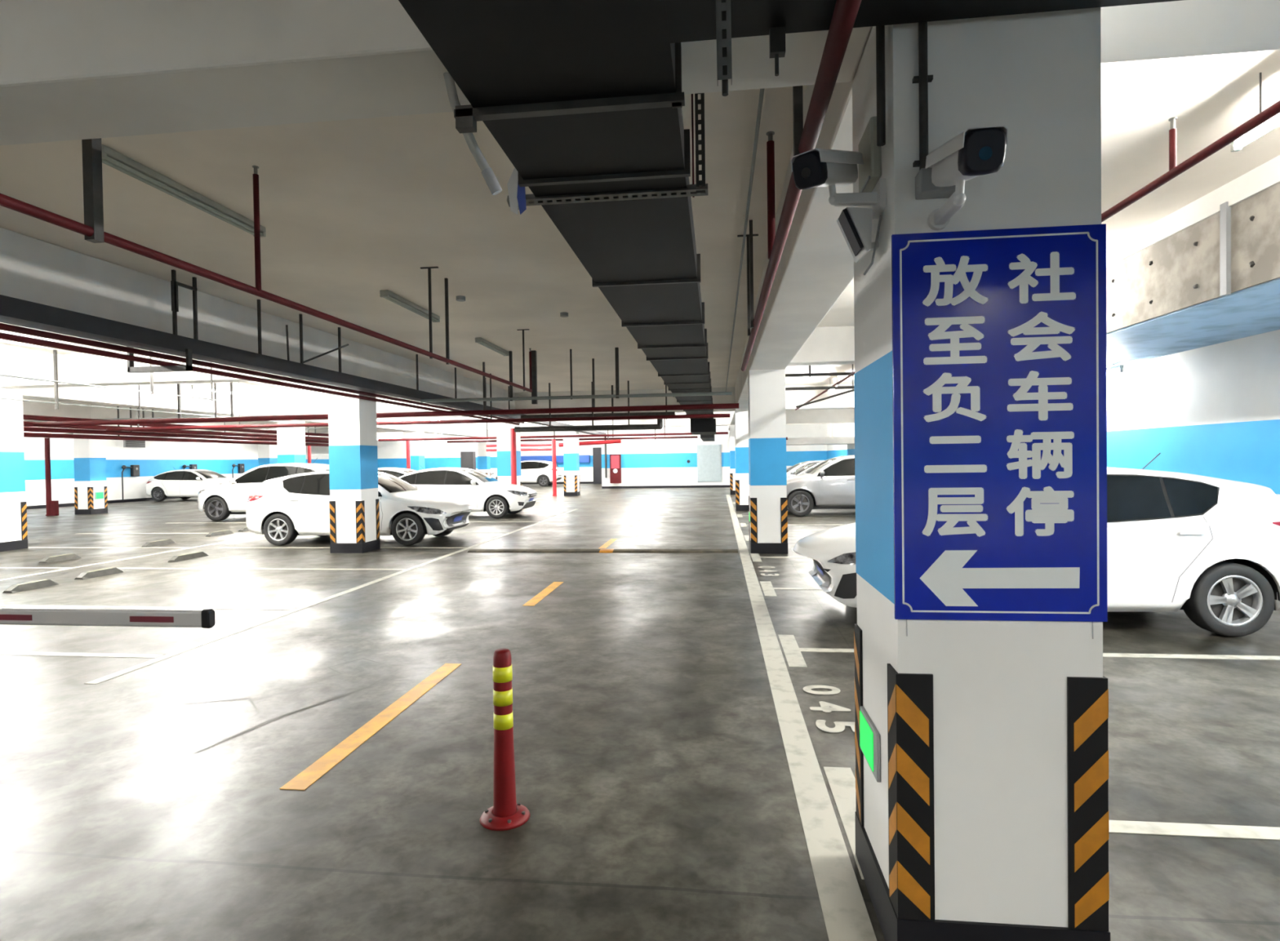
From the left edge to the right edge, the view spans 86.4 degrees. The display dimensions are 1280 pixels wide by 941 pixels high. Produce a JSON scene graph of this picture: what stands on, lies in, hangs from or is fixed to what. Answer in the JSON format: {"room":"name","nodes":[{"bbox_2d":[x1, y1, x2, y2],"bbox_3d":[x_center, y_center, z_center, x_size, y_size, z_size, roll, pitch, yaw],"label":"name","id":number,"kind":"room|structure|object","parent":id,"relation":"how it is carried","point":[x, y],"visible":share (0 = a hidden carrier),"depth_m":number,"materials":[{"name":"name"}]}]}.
{"room":"parking garage","nodes":[
{"label":"parking garage","id":0,"kind":"room"},
{"bbox_2d":[23,426,328,509],"bbox_3d":[-24.363,-0.292,22.403,0.312,3.750,53.000,-1,1,7],"label":"wall","id":1,"kind":"structure","parent":0,"point":[156,458],"depth_m":31.05,"materials":[{"name":"white paint"}]},
{"bbox_2d":[377,431,601,484],"bbox_3d":[-11.192,-0.888,47.711,20.150,3.750,0.312,-1,1,7],"label":"wall","id":2,"kind":"structure","parent":0,"point":[437,453],"depth_m":47.76,"materials":[{"name":"white paint"}]},
{"bbox_2d":[520,455,590,462],"bbox_3d":[-6.176,-0.772,46.894,5.500,0.500,0.196,-1,1,7],"label":"trim","id":3,"kind":"structure","parent":2,"relation":"attached to","point":[559,459],"depth_m":46.79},
{"bbox_2d":[592,447,601,484],"bbox_3d":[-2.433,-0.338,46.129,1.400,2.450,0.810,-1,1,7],"label":"door","id":4,"kind":"structure","parent":2,"relation":"in","point":[597,451],"depth_m":45.87,"materials":[{"name":"grey metal"}]},
{"bbox_2d":[0,483,1279,940],"bbox_3d":[-7.733,1.474,23.558,33.050,0.305,59.600,-1,1,7],"label":"floor","id":5,"kind":"structure","parent":0,"point":[314,762],"depth_m":3.84,"materials":[{"name":"concrete"}]},
{"bbox_2d":[0,393,27,551],"bbox_3d":[-12.579,0.036,13.304,0.609,3.050,0.644,-1,1,7],"label":"column","id":6,"kind":"structure","parent":5,"relation":"on","point":[13,505],"depth_m":13.34,"materials":[{"name":"white paint"}]},
{"bbox_2d":[2,579,58,593],"bbox_3d":[-8.059,1.521,9.030,0.150,0.088,0.620,-1,1,7],"label":"wheel stop","id":7,"kind":"object","parent":5,"relation":"on","point":[18,588],"visible":1,"depth_m":8.96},
{"bbox_2d":[44,437,58,515],"bbox_3d":[-19.674,0.210,22.783,0.418,2.600,0.188,-1,1,7],"label":"standpipe","id":8,"kind":"object","parent":5,"relation":"on","point":[52,506],"visible":0.97,"depth_m":22.74,"materials":[{"name":"metal"}]},
{"bbox_2d":[38,553,80,563],"bbox_3d":[-9.992,1.505,11.756,0.150,0.088,0.640,-1,1,7],"label":"wheel stop","id":9,"kind":"object","parent":5,"relation":"on","point":[70,556],"visible":1,"depth_m":11.69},
{"bbox_2d":[73,425,107,515],"bbox_3d":[-18.873,-0.037,23.412,0.609,3.050,0.644,-1,1,7],"label":"column","id":10,"kind":"structure","parent":5,"relation":"on","point":[90,455],"depth_m":23.13,"materials":[{"name":"white paint"}]},
{"bbox_2d":[74,567,123,579],"bbox_3d":[-7.945,1.504,10.023,0.150,0.088,0.660,-1,1,7],"label":"wheel stop","id":11,"kind":"object","parent":5,"relation":"on","point":[106,571],"visible":1,"depth_m":9.95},
{"bbox_2d":[0,607,215,628],"bbox_3d":[-3.267,1.074,3.598,2.505,1.020,0.430,-1,1,7],"label":"barrier","id":12,"kind":"object","parent":5,"relation":"on","point":[176,618],"visible":1,"depth_m":3.31,"materials":[{"name":"metal"}]},
{"bbox_2d":[167,551,208,562],"bbox_3d":[-7.753,1.474,11.712,0.150,0.088,0.740,-1,1,7],"label":"wheel stop","id":13,"kind":"object","parent":5,"relation":"on","point":[197,554],"visible":1,"depth_m":11.61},
{"bbox_2d":[146,469,230,501],"bbox_3d":[-20.528,0.609,31.678,4.502,1.540,2.029,-1,1,3],"label":"car","id":14,"kind":"object","parent":5,"relation":"on","point":[184,484],"visible":0.71,"depth_m":31.00,"materials":[{"name":"white paint"}]},
{"bbox_2d":[197,457,328,520],"bbox_3d":[-10.734,0.531,20.317,4.553,1.780,2.091,-1,1,3],"label":"car","id":15,"kind":"object","parent":5,"relation":"on","point":[218,502],"visible":0.43,"depth_m":19.53,"materials":[{"name":"white paint"}]},
{"bbox_2d":[257,434,277,466],"bbox_3d":[-17.816,-0.202,32.681,0.609,3.050,0.644,-1,1,7],"label":"column","id":16,"kind":"structure","parent":5,"relation":"on","point":[267,454],"depth_m":32.38,"materials":[{"name":"white paint"}]},
{"bbox_2d":[276,420,306,463],"bbox_3d":[-11.522,-0.129,22.572,0.609,3.050,0.644,-1,1,7],"label":"column","id":17,"kind":"structure","parent":5,"relation":"on","point":[291,440],"depth_m":22.27,"materials":[{"name":"white paint"}]},
{"bbox_2d":[327,384,380,553],"bbox_3d":[-5.227,-0.056,12.464,0.609,3.050,0.644,-1,1,7],"label":"column","id":18,"kind":"structure","parent":5,"relation":"on","point":[353,503],"depth_m":12.17,"materials":[{"name":"white paint"}]},
{"bbox_2d":[245,464,474,546],"bbox_3d":[-5.673,0.655,14.119,4.527,1.588,2.034,-1,1,10],"label":"hatchback car","id":19,"kind":"object","parent":5,"relation":"on","point":[282,509],"visible":0.81,"depth_m":13.36,"materials":[{"name":"white paint"}]},
{"bbox_2d":[444,511,471,526],"bbox_3d":[-3.674,0.981,13.852,0.099,0.256,1.268,-1,1,7],"label":"grille","id":20,"kind":"object","parent":19,"relation":"attached to","point":[451,518],"depth_m":13.74,"materials":[{"name":"black plastic"}]},
{"bbox_2d":[377,464,417,477],"bbox_3d":[-9.243,0.573,23.888,4.502,1.540,2.029,-1,1,3],"label":"car","id":21,"kind":"object","parent":5,"relation":"on","point":[397,472],"visible":0.06,"depth_m":23.14,"materials":[{"name":"white paint"}]},
{"bbox_2d":[406,431,425,471],"bbox_3d":[-10.464,-0.293,31.841,0.609,3.050,0.644,-1,1,7],"label":"column","id":22,"kind":"structure","parent":5,"relation":"on","point":[416,448],"depth_m":31.53,"materials":[{"name":"white paint"}]},
{"bbox_2d":[398,464,537,518],"bbox_3d":[-5.261,0.577,20.112,4.502,1.540,2.029,-1,1,10],"label":"car","id":23,"kind":"object","parent":5,"relation":"on","point":[485,493],"visible":0.73,"depth_m":19.25,"materials":[{"name":"white paint"}]},
{"bbox_2d":[460,451,475,470],"bbox_3d":[-6.710,0.261,26.691,0.500,2.000,0.300,-1,1,7],"label":"tall cabinet","id":24,"kind":"object","parent":5,"relation":"on","point":[468,459],"visible":0.36,"depth_m":26.54,"materials":[{"name":"grey metal"}]},
{"bbox_2d":[476,439,490,475],"bbox_3d":[-9.407,-0.457,41.109,0.609,3.050,0.644,-1,1,7],"label":"column","id":25,"kind":"structure","parent":5,"relation":"on","point":[483,456],"depth_m":40.80,"materials":[{"name":"white paint"}]},
{"bbox_2d":[479,648,530,831],"bbox_3d":[-0.610,1.178,3.050,0.224,0.753,0.224,-1,1,7],"label":"bollard","id":26,"kind":"object","parent":5,"relation":"on","point":[504,815],"visible":1,"depth_m":3.01,"materials":[{"name":"red plastic"}]},
{"bbox_2d":[496,417,522,511],"bbox_3d":[-4.170,-0.220,21.732,0.609,3.050,0.644,-1,1,7],"label":"column","id":27,"kind":"structure","parent":5,"relation":"on","point":[503,429],"depth_m":21.43,"materials":[{"name":"white paint"}]},
{"bbox_2d":[510,428,516,484],"bbox_3d":[-3.920,0.000,21.184,0.212,2.620,0.212,-1,1,7],"label":"standpipe","id":28,"kind":"object","parent":5,"relation":"on","point":[513,434],"visible":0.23,"depth_m":21.11,"materials":[{"name":"metal"}]},
{"bbox_2d":[490,460,561,486],"bbox_3d":[-7.250,0.111,43.367,4.553,1.780,2.091,-1,1,3],"label":"car","id":29,"kind":"object","parent":5,"relation":"on","point":[532,472],"visible":0.6,"depth_m":42.41,"materials":[{"name":"white paint"}]},
{"bbox_2d":[551,440,557,496],"bbox_3d":[-3.875,-0.121,30.840,0.225,2.550,0.225,-1,1,7],"label":"standpipe","id":30,"kind":"object","parent":5,"relation":"on","point":[553,442],"visible":1,"depth_m":30.77,"materials":[{"name":"metal"}]},
{"bbox_2d":[563,431,580,496],"bbox_3d":[-3.113,-0.385,31.000,0.609,3.050,0.644,-1,1,7],"label":"column","id":31,"kind":"structure","parent":5,"relation":"on","point":[571,445],"depth_m":30.70,"materials":[{"name":"white paint"}]},
{"bbox_2d":[467,549,737,553],"bbox_3d":[-0.677,1.395,11.895,4.720,0.038,0.330,-1,1,7],"label":"hump","id":32,"kind":"object","parent":5,"relation":"on","point":[695,551],"visible":1,"depth_m":11.78,"materials":[{"name":"rubber"}]},
{"bbox_2d":[729,425,735,494],"bbox_3d":[4.279,-0.477,30.156,0.609,3.050,0.644,-1,1,7],"label":"column","id":33,"kind":"structure","parent":5,"relation":"on","point":[732,455],"depth_m":29.87,"materials":[{"name":"white paint"}]},
{"bbox_2d":[734,409,749,511],"bbox_3d":[3.221,-0.312,20.887,0.609,3.050,0.644,-1,1,7],"label":"column","id":34,"kind":"structure","parent":5,"relation":"on","point":[741,416],"depth_m":20.59,"materials":[{"name":"white paint"}]},
{"bbox_2d":[747,369,787,553],"bbox_3d":[2.164,-0.148,11.619,0.609,3.050,0.644,-1,1,7],"label":"column","id":35,"kind":"structure","parent":5,"relation":"on","point":[767,475],"depth_m":11.31,"materials":[{"name":"white paint"}]},
{"bbox_2d":[786,460,824,475],"bbox_3d":[6.582,0.276,26.757,4.527,1.588,2.034,-1,1,3],"label":"hatchback car","id":36,"kind":"object","parent":5,"relation":"on","point":[796,467],"visible":0.12,"depth_m":26.12,"materials":[{"name":"silver metal"}]},
{"bbox_2d":[786,455,855,516],"bbox_3d":[5.751,0.316,19.087,4.553,1.780,2.091,-1,1,3],"label":"car","id":37,"kind":"object","parent":5,"relation":"on","point":[830,484],"visible":0.38,"depth_m":18.30,"materials":[{"name":"silver metal"}]},
{"bbox_2d":[852,7,1110,940],"bbox_3d":[1.107,0.016,2.350,0.609,3.050,0.644,-1,1,7],"label":"column","id":38,"kind":"structure","parent":5,"relation":"on","point":[986,819],"depth_m":2.05,"materials":[{"name":"white paint"}]},
{"bbox_2d":[790,148,885,219],"bbox_3d":[0.658,-0.955,2.192,0.221,0.241,0.311,0,1,43],"label":"security camera","id":39,"kind":"object","parent":38,"relation":"attached to","point":[832,169],"visible":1,"depth_m":2.18,"materials":[{"name":"white plastic"}]},
{"bbox_2d":[836,207,881,275],"bbox_3d":[0.726,-0.755,2.249,0.134,0.193,0.158,-1,1,7],"label":"floodlight","id":40,"kind":"object","parent":38,"relation":"attached to","point":[855,224],"visible":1,"depth_m":2.19,"materials":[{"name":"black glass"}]},
{"bbox_2d":[857,115,881,192],"bbox_3d":[0.774,-1.054,2.309,0.040,0.200,0.200,-1,1,7],"label":"control box","id":41,"kind":"object","parent":38,"relation":"attached to","point":[869,172],"visible":0.69,"depth_m":2.23,"materials":[{"name":"beige plastic"}]},
{"bbox_2d":[859,706,880,782],"bbox_3d":[0.829,0.981,2.462,0.017,0.165,0.275,-1,1,7],"label":"light","id":42,"kind":"object","parent":38,"relation":"attached to","point":[869,736],"visible":1,"depth_m":2.41,"materials":[{"name":"plastic"}]},
{"bbox_2d":[875,25,885,146],"bbox_3d":[0.744,-1.255,2.107,0.025,0.490,0.026,-1,1,7],"label":"conduit","id":43,"kind":"object","parent":38,"relation":"attached to","point":[880,30],"visible":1,"depth_m":2.10,"materials":[{"name":"metal"}]},
{"bbox_2d":[911,22,955,199],"bbox_3d":[0.867,-1.158,2.012,0.105,0.685,0.065,-1,1,7],"label":"conduit","id":44,"kind":"object","parent":38,"relation":"attached to","point":[925,188],"visible":0.71,"depth_m":2.02,"materials":[{"name":"metal"}]},
{"bbox_2d":[924,124,1008,231],"bbox_3d":[0.857,-0.810,1.839,0.109,0.196,0.423,-1,1,7],"label":"security camera","id":45,"kind":"object","parent":38,"relation":"attached to","point":[975,152],"visible":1,"depth_m":1.69,"materials":[{"name":"white plastic"}]},
{"bbox_2d":[891,223,1107,639],"bbox_3d":[1.067,-0.106,2.033,0.602,1.217,0.013,-1,1,7],"label":"direction sign","id":46,"kind":"object","parent":38,"relation":"attached to","point":[999,348],"visible":1,"depth_m":2.03,"materials":[{"name":"metal"}]},
{"bbox_2d":[791,453,1279,637],"bbox_3d":[3.829,0.636,6.854,4.527,1.588,2.034,-1,1,3],"label":"hatchback car","id":47,"kind":"object","parent":5,"relation":"on","point":[1206,548],"visible":0.4,"depth_m":5.89,"materials":[{"name":"white paint"}]},
{"bbox_2d":[812,559,830,587],"bbox_3d":[1.829,1.012,7.045,0.099,0.256,1.268,-1,1,7],"label":"grille","id":48,"kind":"object","parent":47,"relation":"attached to","point":[820,570],"depth_m":6.83,"materials":[{"name":"black plastic"}]},
{"bbox_2d":[0,49,1279,432],"bbox_3d":[-7.790,-2.572,23.492,33.050,0.300,59.600,-1,1,7],"label":"ceiling","id":49,"kind":"structure","parent":0,"point":[351,211],"depth_m":5.94,"materials":[{"name":"paint"}]},
{"bbox_2d":[0,351,216,400],"bbox_3d":[-8.149,-1.675,8.148,0.030,0.990,8.400,-1,1,7],"label":"conduit","id":50,"kind":"object","parent":49,"relation":"hanging from","point":[151,392],"visible":0.66,"depth_m":10.70,"materials":[{"name":"metal"}]},
{"bbox_2d":[0,349,301,424],"bbox_3d":[-10.471,-1.670,14.251,0.040,1.130,14.000,-1,1,7],"label":"conduit","id":51,"kind":"object","parent":49,"relation":"hanging from","point":[56,402],"visible":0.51,"depth_m":12.52,"materials":[{"name":"metal"}]},
{"bbox_2d":[0,351,303,388],"bbox_3d":[-8.932,-1.945,12.863,6.820,0.580,0.400,-1,1,7],"label":"beam","id":52,"kind":"structure","parent":49,"relation":"attached to","point":[80,368],"depth_m":12.84,"materials":[{"name":"paint"}]},
{"bbox_2d":[126,346,192,373],"bbox_3d":[-5.406,-1.306,7.670,0.750,0.390,0.060,-1,1,7],"label":"bracket","id":53,"kind":"object","parent":49,"relation":"hanging from","point":[188,366],"visible":0.83,"depth_m":7.64,"materials":[{"name":"metal"}]},
{"bbox_2d":[0,332,519,425],"bbox_3d":[-4.893,-1.275,11.759,0.060,0.060,19.300,-1,1,7],"label":"pipe","id":54,"kind":"object","parent":53,"relation":"on","point":[5,336],"visible":1,"depth_m":7.83,"materials":[{"name":"metal"}]},
{"bbox_2d":[0,323,524,423],"bbox_3d":[-4.734,-1.327,11.741,0.060,0.060,19.300,-1,1,7],"label":"pipe","id":55,"kind":"object","parent":53,"relation":"attached to","point":[3,326],"visible":0.84,"depth_m":7.65,"materials":[{"name":"metal"}]},
{"bbox_2d":[22,409,328,436],"bbox_3d":[-13.993,-1.779,20.439,0.120,1.010,20.500,-1,1,7],"label":"pipe","id":56,"kind":"object","parent":49,"relation":"hanging from","point":[29,417],"visible":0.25,"depth_m":19.69,"materials":[{"name":"metal"}]},
{"bbox_2d":[23,407,328,443],"bbox_3d":[-14.687,-1.651,20.520,0.120,1.250,20.500,-1,1,7],"label":"pipe","id":57,"kind":"object","parent":49,"relation":"hanging from","point":[25,428],"visible":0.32,"depth_m":20.10,"materials":[{"name":"metal"}]},
{"bbox_2d":[23,406,328,446],"bbox_3d":[-15.083,-1.586,20.567,0.120,1.370,20.500,-1,1,7],"label":"pipe","id":58,"kind":"object","parent":49,"relation":"hanging from","point":[25,434],"visible":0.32,"depth_m":20.56,"materials":[{"name":"metal"}]},
{"bbox_2d":[23,408,328,440],"bbox_3d":[-14.290,-1.706,20.474,0.120,1.150,20.500,-1,1,7],"label":"pipe","id":59,"kind":"object","parent":49,"relation":"hanging from","point":[26,424],"visible":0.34,"depth_m":21.14,"materials":[{"name":"metal"}]},
{"bbox_2d":[101,144,266,237],"bbox_3d":[-3.540,-2.149,5.374,0.110,0.085,1.650,-1,1,7],"label":"tube light","id":60,"kind":"object","parent":49,"relation":"attached to","point":[111,157],"visible":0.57,"depth_m":5.17,"materials":[{"name":"metal"}]},
{"bbox_2d":[90,404,276,425],"bbox_3d":[-15.226,-1.958,22.967,6.820,0.700,0.450,-1,1,7],"label":"beam","id":61,"kind":"structure","parent":49,"relation":"attached to","point":[95,412],"depth_m":22.98,"materials":[{"name":"metal"}]},
{"bbox_2d":[22,398,403,441],"bbox_3d":[-19.199,-1.865,20.780,0.580,0.700,51.000,-1,1,7],"label":"beam","id":62,"kind":"structure","parent":49,"relation":"attached to","point":[33,408],"depth_m":22.64,"materials":[{"name":"paint"}]},
{"bbox_2d":[0,383,496,437],"bbox_3d":[-11.848,-1.957,19.940,0.580,0.700,51.000,-1,1,7],"label":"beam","id":63,"kind":"structure","parent":49,"relation":"attached to","point":[251,403],"depth_m":17.70,"materials":[{"name":"paint"}]},
{"bbox_2d":[23,410,450,422],"bbox_3d":[-14.428,-1.459,19.236,19.000,0.040,0.040,-1,1,7],"label":"conduit","id":64,"kind":"object","parent":63,"relation":"attached to","point":[447,411],"visible":0.32,"depth_m":18.99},
{"bbox_2d":[0,137,532,392],"bbox_3d":[-2.553,-1.704,5.456,0.200,1.005,12.321,-1,1,7],"label":"pipe","id":65,"kind":"object","parent":49,"relation":"hanging from","point":[92,228],"visible":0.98,"depth_m":3.97,"materials":[{"name":"metal"}]},
{"bbox_2d":[0,226,603,432],"bbox_3d":[-4.496,-2.049,19.099,0.580,0.700,51.000,-1,1,7],"label":"beam","id":66,"kind":"structure","parent":49,"relation":"attached to","point":[32,269],"depth_m":8.12,"materials":[{"name":"metal"}]},
{"bbox_2d":[0,269,606,435],"bbox_3d":[-3.783,-1.968,19.019,0.614,0.880,35.000,-1,1,7],"label":"cable tray","id":67,"kind":"object","parent":49,"relation":"hanging from","point":[13,311],"visible":0.88,"depth_m":7.79,"materials":[{"name":"metal"}]},
{"bbox_2d":[269,421,405,434],"bbox_3d":[-14.172,-2.121,32.206,6.820,0.700,0.450,-1,1,7],"label":"beam","id":68,"kind":"structure","parent":49,"relation":"attached to","point":[317,431],"depth_m":32.09,"materials":[{"name":"paint"}]},
{"bbox_2d":[32,358,738,426],"bbox_3d":[-6.076,-1.718,15.058,16.350,1.185,0.110,-1,1,7],"label":"pipe","id":69,"kind":"object","parent":49,"relation":"hanging from","point":[724,406],"visible":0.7,"depth_m":14.89,"materials":[{"name":"metal"}]},
{"bbox_2d":[294,395,493,420],"bbox_3d":[-7.875,-2.049,22.127,6.820,0.700,0.450,-1,1,7],"label":"beam","id":70,"kind":"structure","parent":49,"relation":"attached to","point":[320,406],"depth_m":22.16,"materials":[{"name":"paint"}]},
{"bbox_2d":[379,289,439,322],"bbox_3d":[-3.095,-2.218,9.273,0.110,0.085,1.600,-1,1,7],"label":"tube light","id":71,"kind":"object","parent":49,"relation":"attached to","point":[388,295],"visible":1,"depth_m":9.06,"materials":[{"name":"metal"}]},
{"bbox_2d":[106,373,729,431],"bbox_3d":[-5.935,-1.736,16.954,16.200,1.215,0.090,-1,1,7],"label":"pipe","id":72,"kind":"object","parent":49,"relation":"hanging from","point":[138,428],"visible":0.79,"depth_m":16.76,"materials":[{"name":"metal"}]},
{"bbox_2d":[0,0,871,145],"bbox_3d":[-2.609,-1.814,2.822,6.860,0.700,0.440,-1,1,7],"label":"beam","id":73,"kind":"structure","parent":49,"relation":"attached to","point":[70,69],"depth_m":2.55,"materials":[{"name":"paint"}]},
{"bbox_2d":[443,71,502,195],"bbox_3d":[-0.661,-1.616,2.587,0.272,1.086,0.062,-1,1,-32],"label":"tube light","id":74,"kind":"object","parent":49,"relation":"hanging from","point":[487,173],"visible":0.59,"depth_m":2.61,"materials":[{"name":"plastic"}]},
{"bbox_2d":[418,417,544,431],"bbox_3d":[-6.821,-2.213,31.366,6.820,0.700,0.450,-1,1,7],"label":"beam","id":75,"kind":"structure","parent":49,"relation":"attached to","point":[474,426],"depth_m":31.32,"materials":[{"name":"paint"}]},
{"bbox_2d":[475,337,508,355],"bbox_3d":[-2.715,-2.277,12.601,0.110,0.085,1.600,-1,1,7],"label":"tube light","id":76,"kind":"object","parent":49,"relation":"attached to","point":[480,340],"visible":1,"depth_m":12.42,"materials":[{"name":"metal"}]},
{"bbox_2d":[377,417,728,441],"bbox_3d":[-3.583,-1.887,26.548,13.900,1.290,0.090,-1,1,7],"label":"pipe","id":77,"kind":"object","parent":49,"relation":"hanging from","point":[664,434],"visible":0.86,"depth_m":26.48,"materials":[{"name":"metal"}]},
{"bbox_2d":[447,429,697,443],"bbox_3d":[-3.460,-2.002,33.578,12.550,1.290,0.100,-1,1,7],"label":"pipe","id":78,"kind":"object","parent":49,"relation":"hanging from","point":[655,437],"visible":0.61,"depth_m":33.41,"materials":[{"name":"metal"}]},
{"bbox_2d":[420,347,732,404],"bbox_3d":[-1.314,-1.830,13.235,6.130,1.040,0.128,-1,1,7],"label":"pipe","id":79,"kind":"object","parent":49,"relation":"hanging from","point":[534,397],"visible":1,"depth_m":13.22,"materials":[{"name":"metal"}]},
{"bbox_2d":[514,380,662,432],"bbox_3d":[-1.438,-1.764,18.756,4.126,1.346,0.153,-1,1,7],"label":"pipe","id":80,"kind":"object","parent":49,"relation":"hanging from","point":[660,421],"visible":0.88,"depth_m":18.71,"materials":[{"name":"metal"}]},
{"bbox_2d":[558,430,621,447],"bbox_3d":[-2.319,-1.868,31.437,2.908,1.520,0.180,-1,1,7],"label":"pipe","id":81,"kind":"object","parent":49,"relation":"hanging from","point":[617,441],"visible":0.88,"depth_m":31.33,"materials":[{"name":"metal"}]},
{"bbox_2d":[520,385,675,418],"bbox_3d":[-1.242,-1.965,19.736,4.500,0.980,0.180,-1,1,7],"label":"pipe","id":82,"kind":"object","parent":49,"relation":"hanging from","point":[612,414],"visible":0.55,"depth_m":19.66,"materials":[{"name":"metal"}]},
{"bbox_2d":[515,386,734,414],"bbox_3d":[-0.503,-2.141,21.285,6.860,0.700,0.450,-1,1,7],"label":"beam","id":83,"kind":"structure","parent":49,"relation":"attached to","point":[717,399],"depth_m":21.11,"materials":[{"name":"metal"}]},
{"bbox_2d":[576,411,729,426],"bbox_3d":[0.551,-2.305,30.523,6.860,0.700,0.450,-1,1,7],"label":"beam","id":84,"kind":"structure","parent":49,"relation":"attached to","point":[719,421],"depth_m":30.29,"materials":[{"name":"paint"}]},
{"bbox_2d":[398,0,1182,441],"bbox_3d":[3.270,-1.827,17.362,4.600,1.290,37.700,-1,1,7],"label":"ventilation duct","id":85,"kind":"object","parent":49,"relation":"hanging from","point":[584,99],"visible":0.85,"depth_m":2.42,"materials":[{"name":"metal"}]},
{"bbox_2d":[506,167,526,214],"bbox_3d":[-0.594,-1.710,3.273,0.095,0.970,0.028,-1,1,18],"label":"tag","id":86,"kind":"object","parent":85,"relation":"attached to","point":[517,194],"visible":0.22,"depth_m":3.28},
{"bbox_2d":[725,88,764,391],"bbox_3d":[1.583,-2.217,11.759,0.024,0.024,17.800,-1,1,7],"label":"conduit","id":87,"kind":"object","parent":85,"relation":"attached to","point":[762,91],"visible":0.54,"depth_m":5.13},
{"bbox_2d":[737,0,861,371],"bbox_3d":[0.827,-1.757,4.656,0.200,0.970,9.500,-1,1,7],"label":"pipe","id":88,"kind":"object","parent":49,"relation":"hanging from","point":[845,12],"visible":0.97,"depth_m":2.71,"materials":[{"name":"metal"}]},
{"bbox_2d":[727,26,872,430],"bbox_3d":[2.444,-2.070,14.281,0.585,0.700,43.000,-1,1,7],"label":"ceiling beam","id":89,"kind":"structure","parent":49,"relation":"attached to","point":[815,266],"depth_m":5.41,"materials":[{"name":"paint"}]},
{"bbox_2d":[785,386,853,390],"bbox_3d":[3.951,-1.980,13.205,2.300,0.890,0.060,-1,1,7],"label":"pipe","id":90,"kind":"object","parent":49,"relation":"hanging from","point":[823,387],"visible":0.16,"depth_m":13.24,"materials":[{"name":"metal"}]},
{"bbox_2d":[785,365,853,377],"bbox_3d":[4.947,-2.110,12.686,4.600,0.640,0.060,-1,1,7],"label":"pipe","id":91,"kind":"object","parent":49,"relation":"hanging from","point":[809,374],"visible":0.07,"depth_m":12.85,"materials":[{"name":"metal"}]},
{"bbox_2d":[786,423,853,445],"bbox_3d":[6.971,-1.944,30.376,4.600,1.600,2.000,-1,1,7],"label":"ventilation duct","id":92,"kind":"object","parent":49,"relation":"hanging from","point":[832,440],"visible":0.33,"depth_m":29.32,"materials":[{"name":"metal"}]},
{"bbox_2d":[795,100,1279,410],"bbox_3d":[3.586,-1.994,11.333,0.200,0.790,17.600,-1,1,7],"label":"pipe","id":93,"kind":"object","parent":49,"relation":"hanging from","point":[1272,111],"visible":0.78,"depth_m":3.39,"materials":[{"name":"metal"}]},
{"bbox_2d":[1230,113,1279,151],"bbox_3d":[3.542,-1.918,3.896,0.060,0.074,0.358,-1,1,7],"label":"tube light","id":94,"kind":"object","parent":49,"relation":"hanging from","point":[1237,144],"depth_m":3.92,"materials":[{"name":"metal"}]},
{"bbox_2d":[600,423,826,488],"bbox_3d":[3.975,-0.941,37.525,12.300,3.750,0.312,-1,1,7],"label":"wall","id":95,"kind":"structure","parent":0,"point":[645,463],"depth_m":37.62,"materials":[{"name":"white paint"}]},
{"bbox_2d":[609,454,621,483],"bbox_3d":[-1.359,-0.096,37.883,0.600,1.600,0.211,-1,1,7],"label":"cabinet","id":96,"kind":"object","parent":95,"relation":"attached to","point":[615,460],"visible":1,"depth_m":37.79,"materials":[{"name":"metal"}]},
{"bbox_2d":[686,444,721,481],"bbox_3d":[3.520,-0.398,37.403,1.890,2.040,0.075,-1,1,7],"label":"door","id":97,"kind":"structure","parent":95,"relation":"in","point":[708,456],"depth_m":37.33,"materials":[{"name":"grey metal"}]},
{"bbox_2d":[826,329,1279,498],"bbox_3d":[8.500,-0.750,21.666,0.312,3.750,59.000,-1,1,7],"label":"wall","id":98,"kind":"structure","parent":0,"point":[1213,411],"depth_m":8.28,"materials":[{"name":"white paint"}]},
{"bbox_2d":[785,408,853,424],"bbox_3d":[6.886,-2.384,29.799,4.725,0.700,0.450,-1,1,7],"label":"beam","id":99,"kind":"structure","parent":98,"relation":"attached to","point":[822,415],"depth_m":29.47,"materials":[{"name":"paint"}]},
{"bbox_2d":[785,384,854,409],"bbox_3d":[5.833,-2.220,20.561,4.725,0.700,0.450,-1,1,7],"label":"trim","id":100,"kind":"structure","parent":98,"relation":"attached to","point":[793,398],"depth_m":20.40,"materials":[{"name":"paint"}]},
{"bbox_2d":[787,325,854,365],"bbox_3d":[4.775,-2.116,11.296,4.725,0.580,0.400,-1,1,7],"label":"trim","id":101,"kind":"structure","parent":98,"relation":"attached to","point":[826,345],"depth_m":11.29,"materials":[{"name":"paint"}]},
{"bbox_2d":[1100,0,1279,62],"bbox_3d":[3.727,-1.893,2.098,4.725,0.700,0.440,-1,1,7],"label":"beam","id":102,"kind":"structure","parent":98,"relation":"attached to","point":[1184,28],"depth_m":2.35,"materials":[{"name":"paint"}]},
{"bbox_2d":[1106,182,1279,367],"bbox_3d":[6.245,-1.902,11.183,1.745,0.745,17.900,-1,1,7],"label":"trim","id":103,"kind":"structure","parent":98,"relation":"attached to","point":[1215,280],"depth_m":6.15,"materials":[{"name":"concrete"}]},
{"bbox_2d":[1106,155,1279,267],"bbox_3d":[6.246,-2.330,11.175,1.730,0.190,17.900,-1,1,7],"label":"trim","id":104,"kind":"structure","parent":98,"relation":"attached to","point":[1267,175],"depth_m":5.80,"materials":[{"name":"paint"}]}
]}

